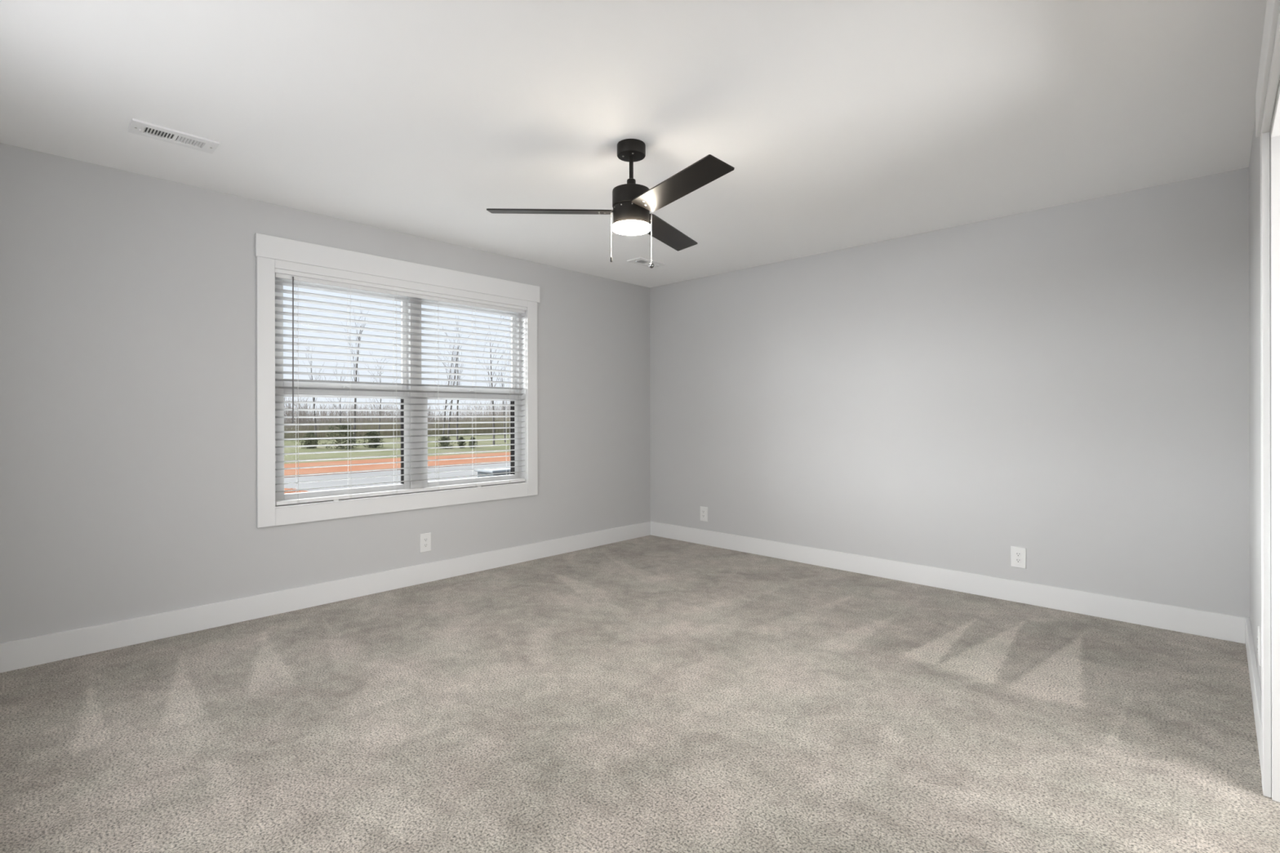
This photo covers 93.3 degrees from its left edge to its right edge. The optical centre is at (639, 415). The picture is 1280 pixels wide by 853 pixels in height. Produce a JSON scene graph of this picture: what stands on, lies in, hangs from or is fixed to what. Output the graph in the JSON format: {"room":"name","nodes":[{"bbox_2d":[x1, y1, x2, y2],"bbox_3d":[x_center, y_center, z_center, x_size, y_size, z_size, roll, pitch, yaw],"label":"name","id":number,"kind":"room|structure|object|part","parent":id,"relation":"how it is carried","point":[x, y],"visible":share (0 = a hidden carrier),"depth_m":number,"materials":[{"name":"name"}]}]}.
{"room":"empty bedroom","nodes":[
{"label":"empty bedroom","id":0,"kind":"room"},
{"bbox_2d":[0,142,650,643],"bbox_3d":[-1.590,0.307,4.307,0.140,3.140,5.028,0,0,44],"label":"wall","id":1,"kind":"structure","parent":0,"point":[128,300],"depth_m":3.26,"materials":[{"name":"grey paint"}]},
{"bbox_2d":[0,520,650,672],"bbox_3d":[-1.532,1.110,4.253,0.016,0.134,4.748,0,0,44],"label":"baseboard","id":2,"kind":"structure","parent":1,"relation":"attached to","point":[55,646],"depth_m":3.55,"materials":[{"name":"white paint"}]},
{"bbox_2d":[254,232,539,528],"bbox_3d":[-1.587,-0.206,4.299,0.176,1.714,2.029,0,0,44],"label":"window","id":3,"kind":"structure","parent":1,"relation":"in","point":[271,252],"depth_m":4.11,"materials":[{"name":"white paint"}]},
{"bbox_3d":[-2.200,-0.139,3.554,0.019,1.581,0.092,0,0,44],"label":"casing","id":4,"kind":"part","parent":3,"relation":"part of","materials":[{"name":"white paint"}]},
{"bbox_3d":[-1.947,-0.502,3.994,0.015,0.691,0.834,0,0,44],"label":"sash","id":5,"kind":"part","parent":3,"relation":"part of","materials":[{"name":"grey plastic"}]},
{"bbox_3d":[-1.924,0.166,3.973,0.031,0.700,0.834,0,0,44],"label":"sash","id":6,"kind":"part","parent":3,"relation":"part of","materials":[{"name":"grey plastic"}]},
{"bbox_3d":[-1.622,-0.167,4.318,0.076,1.424,1.813,0,0,44],"label":"frame","id":7,"kind":"part","parent":3,"relation":"part of","materials":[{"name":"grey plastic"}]},
{"bbox_2d":[275,268,527,505],"bbox_3d":[-1.562,-0.169,4.262,0.068,1.416,1.811,0,0,44],"label":"window blind","id":8,"kind":"object","parent":3,"relation":"attached to","point":[282,274],"visible":0.98,"depth_m":4.12,"materials":[{"name":"white paint"}]},
{"bbox_3d":[-2.103,-0.155,3.705,0.054,1.372,0.014,0,0,44],"label":"ladder cord","id":9,"kind":"part","parent":8,"relation":"part of","materials":[{"name":"white fabric"}]},
{"bbox_3d":[-1.891,-0.156,3.928,0.054,1.372,0.014,0,0,44],"label":"ladder cord","id":10,"kind":"part","parent":8,"relation":"part of","materials":[{"name":"white fabric"}]},
{"bbox_3d":[-1.681,-0.156,4.147,0.054,1.372,0.014,0,0,44],"label":"ladder cord","id":11,"kind":"part","parent":8,"relation":"part of","materials":[{"name":"white fabric"}]},
{"bbox_3d":[-1.566,0.522,4.264,0.049,0.022,1.792,0,0,44],"label":"rail","id":12,"kind":"part","parent":8,"relation":"part of","materials":[{"name":"white paint"}]},
{"bbox_3d":[-1.469,-0.157,4.369,0.054,1.372,0.014,0,0,44],"label":"ladder cord","id":13,"kind":"part","parent":8,"relation":"part of","materials":[{"name":"white fabric"}]},
{"bbox_3d":[-1.260,-0.157,4.587,0.054,1.372,0.014,0,0,44],"label":"ladder cord","id":14,"kind":"part","parent":8,"relation":"part of","materials":[{"name":"white fabric"}]},
{"bbox_3d":[-1.051,-0.158,4.806,0.054,1.372,0.014,0,0,44],"label":"ladder cord","id":15,"kind":"part","parent":8,"relation":"part of","materials":[{"name":"white fabric"}]},
{"bbox_3d":[-1.962,0.177,4.025,0.012,0.718,0.861,0,0,44],"label":"screen frame","id":16,"kind":"part","parent":3,"relation":"part of","materials":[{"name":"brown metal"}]},
{"bbox_3d":[-1.544,-0.905,4.243,0.019,0.052,1.813,0,0,44],"label":"head casing","id":17,"kind":"part","parent":3,"relation":"part of","materials":[{"name":"white paint"}]},
{"bbox_3d":[-1.541,0.598,4.243,0.018,0.105,1.813,0,0,44],"label":"casing","id":18,"kind":"part","parent":3,"relation":"part of","materials":[{"name":"white paint"}]},
{"bbox_3d":[-1.312,-0.504,4.658,0.015,0.691,0.834,0,0,44],"label":"sash","id":19,"kind":"part","parent":3,"relation":"part of","materials":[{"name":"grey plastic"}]},
{"bbox_3d":[-1.289,0.165,4.637,0.031,0.700,0.834,0,0,44],"label":"sash","id":20,"kind":"part","parent":3,"relation":"part of","materials":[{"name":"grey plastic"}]},
{"bbox_3d":[-1.326,0.176,4.691,0.012,0.718,0.866,0,0,44],"label":"screen frame","id":21,"kind":"part","parent":3,"relation":"part of","materials":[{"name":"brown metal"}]},
{"bbox_3d":[-0.882,-0.142,4.933,0.019,1.581,0.097,0,0,44],"label":"casing","id":22,"kind":"part","parent":3,"relation":"part of","materials":[{"name":"white paint"}]},
{"bbox_2d":[419,532,431,552],"bbox_3d":[-1.517,0.896,4.275,0.008,0.130,0.084,0,0,44],"label":"wall outlet","id":23,"kind":"object","parent":1,"relation":"attached to","point":[424,539],"visible":1,"depth_m":4.27,"materials":[{"name":"white plastic"}]},
{"bbox_2d":[0,0,1266,288],"bbox_3d":[0.688,-1.327,2.126,6.453,0.120,5.028,0,0,44],"label":"ceiling","id":24,"kind":"structure","parent":0,"point":[841,124],"depth_m":2.48,"materials":[{"name":"white paint"}]},
{"bbox_2d":[127,118,219,153],"bbox_3d":[-2.097,-1.253,2.724,0.152,0.016,0.310,0,0,44],"label":"ceiling vent","id":25,"kind":"object","parent":24,"relation":"in","point":[136,126],"visible":1,"depth_m":2.71,"materials":[{"name":"white metal"}]},
{"bbox_2d":[486,138,734,268],"bbox_3d":[0.061,-0.977,2.820,1.155,0.578,1.162,0,0,44],"label":"ceiling fan","id":26,"kind":"object","parent":24,"relation":"hanging from","point":[633,202],"visible":1,"depth_m":2.75,"materials":[{"name":"black metal"}]},
{"bbox_3d":[-0.417,-0.950,2.809,0.565,0.032,0.124,0,0,-2],"label":"blade","id":27,"kind":"part","parent":26,"relation":"part of","materials":[{"name":"black wood"}]},
{"bbox_3d":[-0.134,-0.846,2.810,0.004,0.220,0.003,0,0,44],"label":"pull chain","id":28,"kind":"part","parent":26,"relation":"part of","materials":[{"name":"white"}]},
{"bbox_3d":[0.137,-0.951,3.155,0.124,0.032,0.565,0,0,28],"label":"blade","id":29,"kind":"part","parent":26,"relation":"part of","materials":[{"name":"black wood"}]},
{"bbox_3d":[0.159,-0.951,2.503,0.124,0.032,0.565,0,0,-32],"label":"blade","id":30,"kind":"part","parent":26,"relation":"part of","materials":[{"name":"black wood"}]},
{"bbox_2d":[626,257,666,267],"bbox_3d":[0.056,-1.257,4.976,0.152,0.016,0.310,0,0,44],"label":"ceiling vent","id":31,"kind":"object","parent":24,"relation":"in","point":[640,260],"visible":0.94,"depth_m":4.95,"materials":[{"name":"white metal"}]},
{"bbox_2d":[0,535,1279,852],"bbox_3d":[0.708,1.232,2.112,6.213,0.120,4.748,0,0,44],"label":"floor","id":32,"kind":"structure","parent":0,"point":[648,694],"depth_m":2.29,"materials":[{"name":"carpet"}]},
{"bbox_2d":[649,167,1249,617],"bbox_3d":[1.707,0.010,4.535,4.313,2.560,0.140,0,0,44],"label":"wall","id":33,"kind":"structure","parent":0,"point":[1067,384],"depth_m":3.88,"materials":[{"name":"grey paint"}]},
{"bbox_2d":[700,506,707,521],"bbox_3d":[0.582,0.894,5.510,0.084,0.130,0.008,0,0,44],"label":"wall outlet","id":34,"kind":"object","parent":33,"relation":"attached to","point":[704,510],"visible":1,"depth_m":5.51,"materials":[{"name":"white plastic"}]},
{"bbox_2d":[650,521,1245,644],"bbox_3d":[1.605,1.103,4.527,4.141,0.134,0.016,0,0,44],"label":"baseboard","id":35,"kind":"structure","parent":33,"relation":"attached to","point":[1225,627],"depth_m":3.88,"materials":[{"name":"white paint"}]},
{"bbox_2d":[1010,546,1026,568],"bbox_3d":[2.376,0.889,3.795,0.084,0.130,0.008,0,0,44],"label":"wall outlet","id":36,"kind":"object","parent":33,"relation":"attached to","point":[1018,554],"visible":1,"depth_m":3.79,"materials":[{"name":"white plastic"}]},
{"bbox_2d":[1015,558,1021,563],"bbox_3d":[2.374,0.908,3.792,0.034,0.027,0.002,0,0,44],"label":"receptacle","id":37,"kind":"object","parent":36,"relation":"attached to","point":[1017,560],"depth_m":3.79,"materials":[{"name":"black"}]},
{"bbox_2d":[1015,551,1021,556],"bbox_3d":[2.374,0.869,3.792,0.034,0.027,0.002,0,0,44],"label":"receptacle","id":38,"kind":"object","parent":36,"relation":"attached to","point":[1017,553],"depth_m":3.79,"materials":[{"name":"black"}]},
{"bbox_2d":[1248,78,1279,797],"bbox_3d":[1.527,0.011,1.326,0.140,2.560,4.748,0,0,44],"label":"wall","id":39,"kind":"structure","parent":0,"point":[1255,421],"depth_m":2.58,"materials":[{"name":"grey paint"}]},
{"bbox_2d":[1245,617,1261,769],"bbox_3d":[2.554,1.101,2.512,0.016,0.134,1.617,0,0,44],"label":"baseboard","id":40,"kind":"structure","parent":39,"relation":"attached to","point":[1255,688],"depth_m":2.40,"materials":[{"name":"white paint"}]},
{"bbox_2d":[1257,626,1261,666],"bbox_3d":[2.369,0.879,2.313,0.008,0.130,0.084,0,0,44],"label":"wall outlet","id":41,"kind":"object","parent":39,"relation":"attached to","point":[1259,637],"visible":1,"depth_m":2.28,"materials":[{"name":"white plastic"}]},
{"bbox_2d":[1255,0,1279,802],"bbox_3d":[1.692,0.069,1.518,0.167,2.203,1.014,0,0,44],"label":"door frame","id":42,"kind":"structure","parent":39,"relation":"in","point":[1268,74],"depth_m":1.84,"materials":[{"name":"white paint"}]},
{"bbox_3d":[1.956,0.150,1.889,0.018,2.040,0.094,0,0,44],"label":"casing","id":43,"kind":"part","parent":42,"relation":"part of","materials":[{"name":"white paint"}]},
{"bbox_3d":[1.643,-0.882,1.564,0.018,0.025,0.994,0,0,44],"label":"head casing","id":44,"kind":"part","parent":42,"relation":"part of","materials":[{"name":"white paint"}]},
{"label":"outside","id":45,"kind":"structure","parent":0,"visible":0},
{"bbox_2d":[284,452,509,477],"bbox_3d":[23.018,1.684,53.241,5.000,0.300,420.000,0,0,44],"label":"dirt ground","id":46,"kind":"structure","parent":45,"point":[381,466],"depth_m":20.20,"materials":[{"name":"soil"}]},
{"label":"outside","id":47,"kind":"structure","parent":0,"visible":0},
{"bbox_2d":[284,419,509,463],"bbox_3d":[-51.578,1.857,124.555,201.400,0.300,420.000,0,0,44],"label":"grass","id":48,"kind":"structure","parent":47,"point":[286,450],"depth_m":29.37,"materials":[{"name":"green plant"}]},
{"bbox_2d":[300,432,318,448],"bbox_3d":[-16.624,1.227,30.473,0.897,0.915,0.965,0,0,44],"label":"shrub","id":49,"kind":"object","parent":48,"relation":"on","point":[310,442],"visible":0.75,"depth_m":30.36,"materials":[{"name":"green plant"}]},
{"bbox_2d":[304,342,323,437],"bbox_3d":[-20.020,-1.538,37.548,1.147,6.458,1.808,0,0,44],"label":"bare tree","id":50,"kind":"object","parent":48,"relation":"on","point":[313,398],"visible":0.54,"depth_m":37.01,"materials":[{"name":"grey plant"}]},
{"bbox_2d":[323,359,348,440],"bbox_3d":[-19.056,-1.021,37.912,0.840,5.418,2.076,0,0,30],"label":"bare tree","id":51,"kind":"object","parent":48,"relation":"on","point":[340,415],"visible":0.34,"depth_m":38.06,"materials":[{"name":"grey plant"}]},
{"bbox_2d":[319,422,363,448],"bbox_3d":[-14.730,1.003,30.171,1.978,1.390,1.805,0,0,19],"label":"shrub","id":52,"kind":"object","parent":48,"relation":"on","point":[344,426],"visible":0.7,"depth_m":29.83,"materials":[{"name":"green plant"}]},
{"bbox_2d":[341,310,365,445],"bbox_3d":[-15.307,-2.245,32.793,1.672,7.846,1.178,0,0,27],"label":"bare tree","id":53,"kind":"object","parent":48,"relation":"on","point":[359,339],"visible":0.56,"depth_m":32.89,"materials":[{"name":"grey plant"}]},
{"bbox_2d":[361,431,383,448],"bbox_3d":[-13.784,1.204,30.976,0.990,0.948,1.099,0,0,8],"label":"shrub","id":54,"kind":"object","parent":48,"relation":"on","point":[371,433],"visible":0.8,"depth_m":30.93,"materials":[{"name":"green plant"}]},
{"bbox_2d":[364,351,399,442],"bbox_3d":[-15.440,-1.141,35.719,2.627,5.639,1.699,0,0,27],"label":"bare tree","id":55,"kind":"object","parent":48,"relation":"on","point":[369,352],"visible":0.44,"depth_m":35.95,"materials":[{"name":"grey plant"}]},
{"bbox_2d":[284,413,509,440],"bbox_3d":[-14.081,0.591,52.608,4.638,2.068,44.328,0,0,44],"label":"dry weeds","id":56,"kind":"object","parent":48,"relation":"on","point":[286,435],"visible":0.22,"depth_m":47.47,"materials":[{"name":"brown plant"}]},
{"bbox_2d":[284,396,510,436],"bbox_3d":[-19.457,-0.776,64.801,19.448,4.825,54.800,0,0,44],"label":"thicket","id":57,"kind":"object","parent":48,"relation":"on","point":[287,420],"visible":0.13,"depth_m":54.40,"materials":[{"name":"brown plant"}]},
{"bbox_2d":[435,435,455,448],"bbox_3d":[-9.790,1.315,29.933,1.020,0.668,1.002,0,0,44],"label":"shrub","id":58,"kind":"object","parent":48,"relation":"on","point":[442,437],"visible":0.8,"depth_m":29.89,"materials":[{"name":"green plant"}]},
{"bbox_2d":[442,318,461,443],"bbox_3d":[-11.166,-2.482,36.123,1.037,8.308,1.346,0,0,44],"label":"bare tree","id":59,"kind":"object","parent":48,"relation":"on","point":[453,383],"visible":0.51,"depth_m":36.05,"materials":[{"name":"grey plant"}]},
{"bbox_2d":[438,338,466,444],"bbox_3d":[-10.345,-1.472,33.252,1.951,6.280,3.079,0,0,-23],"label":"bare tree","id":60,"kind":"object","parent":48,"relation":"on","point":[443,430],"visible":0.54,"depth_m":33.03,"materials":[{"name":"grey plant"}]},
{"bbox_2d":[441,327,464,439],"bbox_3d":[-12.011,-2.304,39.634,2.019,7.955,1.576,0,0,44],"label":"bare tree","id":61,"kind":"object","parent":48,"relation":"on","point":[458,376],"visible":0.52,"depth_m":39.87,"materials":[{"name":"grey plant"}]},
{"bbox_2d":[457,436,466,448],"bbox_3d":[-9.026,1.340,30.481,0.477,0.624,0.446,0,0,6],"label":"shrub","id":62,"kind":"object","parent":48,"relation":"on","point":[460,443],"visible":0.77,"depth_m":30.48,"materials":[{"name":"green plant"}]},
{"bbox_2d":[468,436,477,448],"bbox_3d":[-8.494,1.335,30.533,0.502,0.622,0.534,0,0,44],"label":"shrub","id":63,"kind":"object","parent":48,"relation":"on","point":[473,442],"visible":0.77,"depth_m":30.45,"materials":[{"name":"green plant"}]},
{"bbox_2d":[477,317,507,444],"bbox_3d":[-7.702,-2.332,32.831,1.600,7.988,2.188,0,0,-40],"label":"bare tree","id":64,"kind":"object","parent":48,"relation":"on","point":[492,402],"visible":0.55,"depth_m":32.86,"materials":[{"name":"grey plant"}]},
{"bbox_2d":[497,351,510,442],"bbox_3d":[-8.430,-1.223,37.123,1.077,5.774,1.756,0,0,44],"label":"bare tree","id":65,"kind":"object","parent":48,"relation":"on","point":[504,407],"visible":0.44,"depth_m":37.02,"materials":[{"name":"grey plant"}]},
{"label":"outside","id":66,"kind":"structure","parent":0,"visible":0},
{"bbox_2d":[284,462,509,491],"bbox_3d":[27.716,1.683,48.750,8.000,0.300,420.000,0,0,44],"label":"road","id":67,"kind":"structure","parent":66,"point":[330,477],"depth_m":15.71,"materials":[{"name":"grey asphalt"}]},
{"bbox_2d":[284,488,307,493],"bbox_3d":[-6.999,1.530,12.003,2.200,0.178,1.100,0,0,44],"label":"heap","id":68,"kind":"object","parent":67,"relation":"on","point":[285,489],"visible":0.19,"depth_m":12.04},
{"bbox_2d":[474,466,509,477],"bbox_3d":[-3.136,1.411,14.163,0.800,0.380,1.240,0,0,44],"label":"car","id":69,"kind":"object","parent":67,"relation":"on","point":[503,469],"visible":0.27,"depth_m":13.71,"materials":[{"name":"grey metal"}]},
{"bbox_3d":[-3.137,1.251,14.163,0.800,0.060,1.240,0,0,44],"label":"lid","id":70,"kind":"part","parent":69,"relation":"part of","materials":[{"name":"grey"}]}
]}

